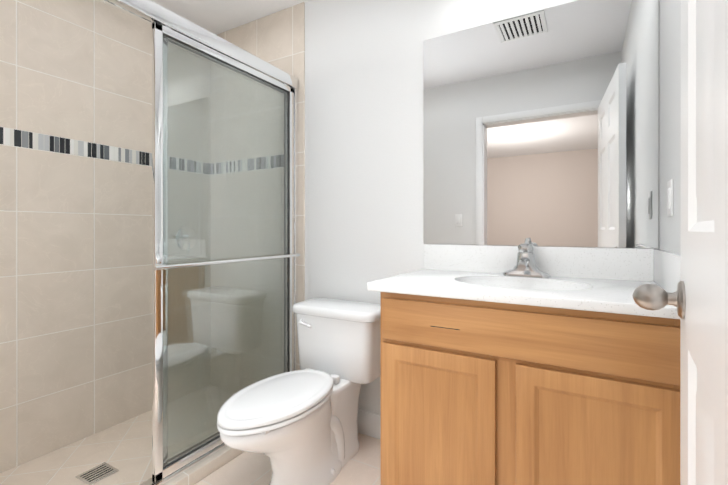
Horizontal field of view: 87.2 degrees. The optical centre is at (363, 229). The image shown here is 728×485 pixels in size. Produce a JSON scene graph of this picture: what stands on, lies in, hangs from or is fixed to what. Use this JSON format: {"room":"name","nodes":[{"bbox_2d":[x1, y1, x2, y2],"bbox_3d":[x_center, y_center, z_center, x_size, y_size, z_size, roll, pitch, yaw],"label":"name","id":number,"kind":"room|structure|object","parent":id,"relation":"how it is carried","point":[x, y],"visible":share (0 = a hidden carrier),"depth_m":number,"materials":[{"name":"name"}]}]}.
{"room":"bathroom","nodes":[
{"label":"bathroom","id":0,"kind":"room"},
{"bbox_2d":[151,0,310,34],"bbox_3d":[-0.406,-1.370,1.318,2.750,0.060,1.930,0,0,30],"label":"ceiling","id":1,"kind":"structure","parent":0,"point":[215,17],"depth_m":2.34,"materials":[{"name":"white paint"}]},
{"bbox_2d":[195,433,380,484],"bbox_3d":[-0.406,1.130,1.320,2.750,0.060,1.930,0,0,30],"label":"floor","id":2,"kind":"structure","parent":0,"point":[362,466],"depth_m":1.74,"materials":[{"name":"tile"}]},
{"bbox_2d":[0,385,234,484],"bbox_3d":[-1.180,1.094,1.764,0.705,0.012,1.670,0,0,30],"label":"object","id":3,"kind":"structure","parent":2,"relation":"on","point":[124,448],"depth_m":1.85,"materials":[{"name":"tile"}]},
{"bbox_2d":[76,462,118,484],"bbox_3d":[-1.185,1.085,1.699,0.120,0.006,0.120,0,0,30],"label":"shower drain","id":4,"kind":"object","parent":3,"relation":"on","point":[94,475],"visible":1,"depth_m":1.69,"materials":[{"name":"silver metal"}]},
{"bbox_2d":[167,447,243,484],"bbox_3d":[-0.831,1.070,1.564,0.100,0.060,1.668,0,0,30],"label":"trim","id":5,"kind":"structure","parent":2,"relation":"on","point":[200,472],"depth_m":1.70,"materials":[{"name":"tile"}]},
{"bbox_2d":[217,298,380,484],"bbox_3d":[-0.268,0.740,1.671,0.484,0.719,0.852,0,0,30],"label":"toilet","id":6,"kind":"object","parent":2,"relation":"on","point":[298,427],"visible":1,"depth_m":1.67,"materials":[{"name":"white ceramic"}]},
{"bbox_2d":[381,292,679,484],"bbox_3d":[0.575,0.663,1.408,0.892,0.875,0.551,0,0,30],"label":"bathroom vanity","id":7,"kind":"object","parent":2,"relation":"on","point":[473,392],"visible":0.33,"depth_m":1.15,"materials":[{"name":"brown wood"}]},
{"bbox_2d":[367,244,680,318],"bbox_3d":[0.554,0.215,1.410,0.930,0.283,0.569,0,0,30],"label":"countertop","id":8,"kind":"structure","parent":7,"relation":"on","point":[608,280],"depth_m":1.45,"materials":[{"name":"stone"}]},
{"bbox_2d":[502,238,550,277],"bbox_3d":[0.649,0.115,1.544,0.184,0.156,0.162,0,0,30],"label":"faucet","id":9,"kind":"object","parent":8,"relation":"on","point":[525,266],"visible":1,"depth_m":1.55,"materials":[{"name":"silver metal"}]},
{"bbox_2d":[305,0,659,414],"bbox_3d":[0.045,-0.120,2.104,2.750,2.440,0.120,0,0,30],"label":"wall","id":10,"kind":"structure","parent":0,"point":[364,142],"depth_m":2.05,"materials":[{"name":"white paint"}]},
{"bbox_2d":[98,0,299,484],"bbox_3d":[-0.817,0.071,1.555,0.102,1.938,1.665,0,0,30],"label":"shower door frame","id":11,"kind":"object","parent":10,"relation":"attached to","point":[175,29],"visible":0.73,"depth_m":1.75,"materials":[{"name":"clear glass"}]},
{"bbox_2d":[211,2,304,392],"bbox_3d":[-0.710,-0.121,2.462,0.825,2.440,0.010,0,0,30],"label":"wall tile","id":12,"kind":"structure","parent":10,"relation":"attached to","point":[276,39],"depth_m":2.44,"materials":[{"name":"beige tile"}]},
{"bbox_2d":[210,154,283,173],"bbox_3d":[-0.734,-0.419,2.470,0.775,0.076,0.002,0,0,30],"label":"tile band","id":13,"kind":"object","parent":12,"relation":"attached to","point":[251,164],"visible":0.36,"depth_m":2.48,"materials":[{"name":"tile"}]},
{"bbox_2d":[357,409,380,439],"bbox_3d":[-0.033,1.037,2.072,0.731,0.125,0.014,0,0,30],"label":"baseboard","id":14,"kind":"structure","parent":10,"relation":"attached to","point":[368,423],"depth_m":2.02,"materials":[{"name":"white paint"}]},
{"bbox_2d":[424,0,658,248],"bbox_3d":[0.696,-0.429,1.656,0.926,1.002,0.005,0,0,30],"label":"mirror","id":15,"kind":"object","parent":10,"relation":"attached to","point":[541,127],"visible":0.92,"depth_m":1.61,"materials":[{"name":"clear glass"}]},
{"bbox_2d":[660,0,680,254],"bbox_3d":[0.734,-0.119,0.664,0.120,2.440,1.690,0,0,30],"label":"wall","id":16,"kind":"structure","parent":0,"point":[670,103],"depth_m":1.25,"materials":[{"name":"white paint"}]},
{"bbox_2d":[667,179,672,216],"bbox_3d":[0.987,-0.100,1.236,0.009,0.116,0.070,0,0,30],"label":"light switch","id":17,"kind":"object","parent":16,"relation":"attached to","point":[670,198],"visible":0.98,"depth_m":1.22,"materials":[{"name":"white plastic"}]},
{"bbox_2d":[632,0,727,484],"bbox_3d":[0.383,0.083,0.414,0.147,2.020,0.891,0,0,35],"label":"door leaf","id":18,"kind":"structure","parent":16,"relation":"in","point":[698,298],"depth_m":0.55,"materials":[{"name":"white paint"}]},
{"bbox_3d":[-1.546,-0.120,1.974,0.120,2.440,1.690,0,0,30],"label":"wall","id":19,"kind":"structure","parent":0,"visible":0},
{"bbox_2d":[0,0,210,472],"bbox_3d":[-1.490,-0.120,1.942,0.010,2.440,1.690,0,0,30],"label":"wall tile","id":20,"kind":"structure","parent":19,"relation":"attached to","point":[75,298],"depth_m":1.98,"materials":[{"name":"beige tile"}]},
{"bbox_2d":[0,127,209,173],"bbox_3d":[-1.486,-0.418,1.939,0.002,0.076,1.670,0,0,30],"label":"tile band","id":21,"kind":"object","parent":20,"relation":"attached to","point":[18,138],"visible":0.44,"depth_m":1.97,"materials":[{"name":"tile"}]},
{"bbox_2d":[175,227,195,250],"bbox_3d":[-1.139,0.065,2.484,0.058,0.162,0.150,0,0,30],"label":"shower valve","id":22,"kind":"object","parent":20,"relation":"attached to","point":[190,230],"depth_m":2.47,"materials":[{"name":"silver metal"}]}
]}

